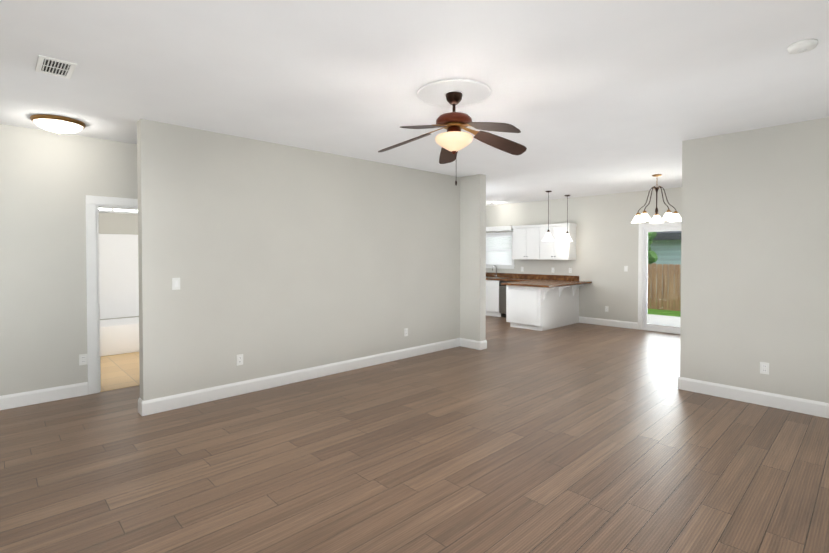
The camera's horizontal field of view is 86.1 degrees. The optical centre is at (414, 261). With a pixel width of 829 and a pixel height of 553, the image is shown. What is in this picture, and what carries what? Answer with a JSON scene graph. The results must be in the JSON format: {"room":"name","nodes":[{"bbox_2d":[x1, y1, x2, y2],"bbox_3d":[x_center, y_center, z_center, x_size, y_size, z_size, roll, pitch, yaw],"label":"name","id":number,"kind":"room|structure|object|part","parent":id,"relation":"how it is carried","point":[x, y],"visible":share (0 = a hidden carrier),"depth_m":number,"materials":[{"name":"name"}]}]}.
{"room":"living room","nodes":[
{"label":"living room","id":0,"kind":"room"},
{"bbox_2d":[0,124,137,395],"bbox_3d":[-2.379,0.032,5.871,6.360,2.740,0.140,-1,1,-44],"label":"wall","id":1,"kind":"structure","parent":0,"point":[49,180],"depth_m":4.49,"materials":[{"name":"paint"}]},
{"bbox_2d":[0,382,87,409],"bbox_3d":[-3.990,1.361,4.242,1.410,0.135,0.016,-1,1,-44],"label":"baseboard","id":2,"kind":"structure","parent":1,"relation":"attached to","point":[21,399],"depth_m":4.47,"materials":[{"name":"white wood"}]},
{"bbox_2d":[79,354,86,364],"bbox_3d":[-3.508,1.041,4.703,0.072,0.115,0.008,-1,1,-44],"label":"outlet","id":3,"kind":"object","parent":1,"relation":"attached to","point":[82,359],"visible":1,"depth_m":4.70,"materials":[{"name":"white plastic"}]},
{"bbox_2d":[85,195,137,394],"bbox_3d":[-3.190,0.355,5.090,0.940,2.120,0.165,-1,1,-44],"label":"door frame","id":4,"kind":"structure","parent":1,"relation":"attached to","point":[94,204],"depth_m":4.75,"materials":[{"name":"white wood"}]},
{"bbox_2d":[99,212,138,319],"bbox_3d":[-4.867,0.009,7.269,1.520,2.740,0.140,-1,1,-44],"label":"wall","id":5,"kind":"structure","parent":0,"point":[116,223],"depth_m":7.21,"materials":[{"name":"paint"}]},
{"bbox_2d":[99,208,137,213],"bbox_3d":[-4.933,-0.950,7.235,1.000,0.540,0.125,-1,1,-44],"label":"bathroom window","id":6,"kind":"structure","parent":5,"relation":"in","point":[113,210],"depth_m":7.28,"materials":[{"name":"white plastic"}]},
{"bbox_2d":[100,352,139,391],"bbox_3d":[-3.874,1.394,6.255,1.520,0.004,2.730,-1,1,-44],"label":"floor","id":7,"kind":"structure","parent":0,"point":[119,371],"depth_m":5.64,"materials":[{"name":"beige tile"}]},
{"bbox_2d":[99,234,138,356],"bbox_3d":[-4.547,0.474,6.942,1.512,1.820,0.776,-1,1,-44],"label":"bathtub surround","id":8,"kind":"object","parent":7,"relation":"on","point":[118,275],"visible":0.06,"depth_m":7.15,"materials":[{"name":"plastic"}]},
{"bbox_2d":[137,119,459,400],"bbox_3d":[-0.884,0.034,5.753,4.645,2.740,0.140,-1,1,-44],"label":"wall","id":9,"kind":"structure","parent":0,"point":[275,258],"depth_m":5.02,"materials":[{"name":"paint"}]},
{"bbox_2d":[172,278,179,289],"bbox_3d":[-2.303,0.218,4.291,0.072,0.115,0.012,-1,1,-44],"label":"light switch","id":10,"kind":"object","parent":9,"relation":"attached to","point":[175,283],"visible":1,"depth_m":4.29,"materials":[{"name":"white plastic"}]},
{"bbox_2d":[236,354,242,365],"bbox_3d":[-1.860,1.051,4.731,0.072,0.115,0.008,-1,1,-44],"label":"outlet","id":11,"kind":"object","parent":9,"relation":"attached to","point":[239,359],"visible":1,"depth_m":4.73,"materials":[{"name":"white plastic"}]},
{"bbox_2d":[140,338,459,415],"bbox_3d":[-0.887,1.338,5.663,4.521,0.135,0.016,-1,1,-44],"label":"baseboard","id":12,"kind":"structure","parent":9,"relation":"attached to","point":[167,403],"depth_m":5.02,"materials":[{"name":"white wood"}]},
{"bbox_2d":[404,328,407,336],"bbox_3d":[-0.120,1.024,6.397,0.072,0.115,0.008,-1,1,-44],"label":"outlet","id":13,"kind":"object","parent":9,"relation":"attached to","point":[405,331],"visible":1,"depth_m":6.39,"materials":[{"name":"white plastic"}]},
{"bbox_2d":[0,315,828,552],"bbox_3d":[0.330,1.452,5.900,10.280,0.100,9.340,-1,1,-44],"label":"floor","id":14,"kind":"structure","parent":0,"point":[582,438],"depth_m":3.17,"materials":[{"name":"brown wood"}]},
{"bbox_2d":[486,281,497,316],"bbox_3d":[2.049,0.886,10.868,0.623,0.870,0.480,-1,1,-44],"label":"base cabinet","id":15,"kind":"object","parent":14,"relation":"on","point":[491,286],"depth_m":10.65,"materials":[{"name":"white wood"}]},
{"bbox_2d":[486,277,537,280],"bbox_3d":[2.001,0.430,10.902,0.636,0.040,2.396,-1,1,-44],"label":"countertop","id":16,"kind":"structure","parent":15,"relation":"on","point":[487,278],"depth_m":10.57,"materials":[{"name":"brown stone"}]},
{"bbox_2d":[498,281,505,316],"bbox_3d":[2.429,0.892,10.472,0.623,0.870,0.618,-1,1,-44],"label":"dishwasher","id":17,"kind":"object","parent":14,"relation":"on","point":[501,288],"depth_m":10.43,"materials":[{"name":"silver metal"}]},
{"bbox_2d":[506,285,580,330],"bbox_3d":[2.743,0.909,9.422,1.622,0.870,0.780,-1,1,-44],"label":"base cabinet","id":18,"kind":"object","parent":14,"relation":"on","point":[540,302],"depth_m":8.93,"materials":[{"name":"white wood"}]},
{"bbox_2d":[502,281,591,288],"bbox_3d":[2.777,0.457,9.253,1.796,0.040,1.060,-1,1,-44],"label":"countertop","id":19,"kind":"structure","parent":18,"relation":"on","point":[537,284],"depth_m":8.92,"materials":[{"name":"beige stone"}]},
{"bbox_2d":[0,0,828,205],"bbox_3d":[0.330,-1.398,5.853,10.280,0.120,9.340,-1,1,-44],"label":"ceiling","id":20,"kind":"structure","parent":0,"point":[593,97],"depth_m":3.07,"materials":[{"name":"paint"}]},
{"bbox_2d":[35,55,76,78],"bbox_3d":[-2.385,-1.286,2.950,0.190,0.008,0.320,-1,1,-44],"label":"ceiling vent","id":21,"kind":"object","parent":20,"relation":"in","point":[54,67],"visible":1,"depth_m":2.94,"materials":[{"name":"white metal"}]},
{"bbox_2d":[30,114,85,133],"bbox_3d":[-3.321,-1.248,4.145,0.410,0.124,0.410,-1,1,-44],"label":"dome ceiling light","id":22,"kind":"object","parent":20,"relation":"attached to","point":[55,117],"depth_m":4.04,"materials":[{"name":"white glass"}]},
{"bbox_3d":[-3.321,-1.241,4.145,0.370,0.073,0.370,-1,1,-44],"label":"dome ceiling light shade","id":23,"kind":"part","parent":22,"relation":"part of","materials":[{"name":"white glass"}]},
{"bbox_2d":[378,79,526,185],"bbox_3d":[0.310,-0.942,3.408,1.196,0.712,1.185,-1,1,-44],"label":"ceiling fan","id":24,"kind":"object","parent":20,"relation":"hanging from","point":[454,93],"depth_m":3.38,"materials":[{"name":"brown wood"}]},
{"bbox_3d":[0.306,-0.916,3.442,0.296,0.132,0.296,-1,1,-44],"label":"ceiling fan shade","id":25,"kind":"part","parent":24,"relation":"part of","materials":[{"name":"white glass"}]},
{"bbox_2d":[543,191,553,240],"bbox_3d":[2.649,-0.896,8.775,0.230,0.980,0.230,-1,1,-44],"label":"pendant light","id":26,"kind":"object","parent":20,"relation":"hanging from","point":[548,236],"visible":1,"depth_m":8.75,"materials":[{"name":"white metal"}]},
{"bbox_2d":[562,195,572,241],"bbox_3d":[3.235,-0.906,9.392,0.230,0.980,0.230,-1,1,-44],"label":"pendant light","id":27,"kind":"object","parent":20,"relation":"hanging from","point":[567,238],"visible":1,"depth_m":9.38,"materials":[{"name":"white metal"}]},
{"bbox_2d":[631,174,681,222],"bbox_3d":[3.789,-0.989,6.992,0.731,0.735,0.708,-1,1,-44],"label":"chandelier","id":28,"kind":"object","parent":20,"relation":"hanging from","point":[668,216],"visible":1,"depth_m":6.92,"materials":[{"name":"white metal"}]},
{"bbox_2d":[787,39,817,53],"bbox_3d":[2.297,-1.265,2.630,0.140,0.040,0.140,-1,1,-44],"label":"smoke detector","id":29,"kind":"object","parent":20,"relation":"attached to","point":[802,46],"visible":1,"depth_m":2.60,"materials":[{"name":"white plastic"}]},
{"bbox_2d":[460,174,485,340],"bbox_3d":[0.933,0.012,7.112,0.140,2.740,0.410,-1,1,-44],"label":"wall","id":30,"kind":"structure","parent":0,"point":[472,257],"depth_m":7.02,"materials":[{"name":"paint"}]},
{"bbox_2d":[460,338,483,349],"bbox_3d":[0.889,1.315,7.066,0.016,0.135,0.406,-1,1,-44],"label":"baseboard","id":31,"kind":"structure","parent":30,"relation":"attached to","point":[479,345],"depth_m":7.03,"materials":[{"name":"white wood"}]},
{"bbox_2d":[486,187,681,321],"bbox_3d":[4.240,-0.021,9.123,0.140,2.740,8.340,-1,1,-44],"label":"wall","id":32,"kind":"structure","parent":0,"point":[607,232],"depth_m":9.37,"materials":[{"name":"paint"}]},
{"bbox_2d":[486,232,514,268],"bbox_3d":[2.112,-0.272,11.291,0.130,0.910,1.080,-1,1,-44],"label":"kitchen window","id":33,"kind":"structure","parent":32,"relation":"in","point":[512,266],"depth_m":11.13,"materials":[{"name":"white plastic"}]},
{"bbox_2d":[486,235,511,264],"bbox_3d":[2.108,-0.290,11.286,0.042,0.746,0.910,-1,1,-44],"label":"window blinds","id":34,"kind":"object","parent":33,"relation":"attached to","point":[503,257],"visible":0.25,"depth_m":11.24,"materials":[{"name":"white plastic"}]},
{"bbox_2d":[514,227,537,258],"bbox_3d":[2.699,-0.422,10.382,0.328,0.760,0.700,-1,1,-44],"label":"upper cabinet","id":35,"kind":"object","parent":32,"relation":"attached to","point":[529,243],"depth_m":10.27,"materials":[{"name":"white wood"}]},
{"bbox_2d":[486,273,577,280],"bbox_3d":[2.493,0.356,10.832,0.020,0.110,3.176,-1,1,-44],"label":"backsplash","id":36,"kind":"structure","parent":32,"relation":"attached to","point":[541,277],"depth_m":10.37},
{"bbox_2d":[538,223,576,258],"bbox_3d":[3.183,-0.414,9.877,0.328,0.760,0.700,-1,1,-44],"label":"upper cabinet","id":37,"kind":"object","parent":32,"relation":"attached to","point":[556,249],"depth_m":9.72,"materials":[{"name":"white wood"}]},
{"bbox_2d":[579,316,637,328],"bbox_3d":[4.017,1.279,9.265,0.016,0.135,1.213,-1,1,-44],"label":"baseboard","id":38,"kind":"structure","parent":32,"relation":"attached to","point":[615,323],"depth_m":9.22,"materials":[{"name":"white wood"}]},
{"bbox_2d":[638,222,680,333],"bbox_3d":[5.136,0.314,8.180,0.158,2.100,1.870,-1,1,-44],"label":"door frame","id":39,"kind":"structure","parent":32,"relation":"attached to","point":[643,237],"depth_m":8.72,"materials":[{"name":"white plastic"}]},
{"bbox_2d":[680,117,828,402],"bbox_3d":[3.745,0.060,4.177,0.140,2.740,2.160,-1,1,-44],"label":"wall","id":40,"kind":"structure","parent":0,"point":[755,252],"depth_m":4.41,"materials":[{"name":"paint"}]},
{"bbox_2d":[678,376,828,417],"bbox_3d":[3.624,1.362,4.211,0.016,0.135,2.006,-1,1,-44],"label":"baseboard","id":41,"kind":"structure","parent":40,"relation":"attached to","point":[768,399],"depth_m":4.42,"materials":[{"name":"white wood"}]},
{"bbox_2d":[760,362,768,374],"bbox_3d":[3.458,1.056,4.385,0.008,0.115,0.072,-1,1,-44],"label":"outlet","id":42,"kind":"object","parent":40,"relation":"attached to","point":[764,367],"visible":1,"depth_m":4.38,"materials":[{"name":"white plastic"}]},
{"label":"outside","id":43,"kind":"structure","parent":0,"visible":0},
{"bbox_2d":[647,298,680,316],"bbox_3d":[7.245,1.469,14.006,90.000,0.200,90.000,-1,1,-44],"label":"ground","id":44,"kind":"structure","parent":43,"point":[663,312],"depth_m":12.12,"materials":[{"name":"green plant"}]},
{"bbox_2d":[648,232,657,263],"bbox_3d":[7.543,-0.481,15.152,1.809,3.666,1.535,-1,1,-44],"label":"tree","id":45,"kind":"object","parent":44,"relation":"on","point":[650,252],"depth_m":14.58,"materials":[{"name":"green plant"}]},
{"bbox_2d":[647,263,680,310],"bbox_3d":[7.218,0.724,12.620,0.060,1.335,20.052,-1,1,-44],"label":"fence","id":46,"kind":"object","parent":44,"relation":"on","point":[673,297],"depth_m":12.65,"materials":[{"name":"brown wood"}]},
{"bbox_2d":[647,314,680,326],"bbox_3d":[5.990,1.407,9.272,2.560,0.080,4.300,-1,1,-44],"label":"patio slab","id":47,"kind":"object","parent":44,"relation":"on","point":[657,321],"depth_m":10.13,"materials":[{"name":"concrete"}]},
{"bbox_2d":[650,231,680,297],"bbox_3d":[11.422,-0.606,17.974,7.230,3.820,14.800,-1,1,-44],"label":"neighbor house","id":48,"kind":"structure","parent":44,"relation":"on","point":[670,250],"depth_m":15.77,"materials":[{"name":"blue"}]}
]}

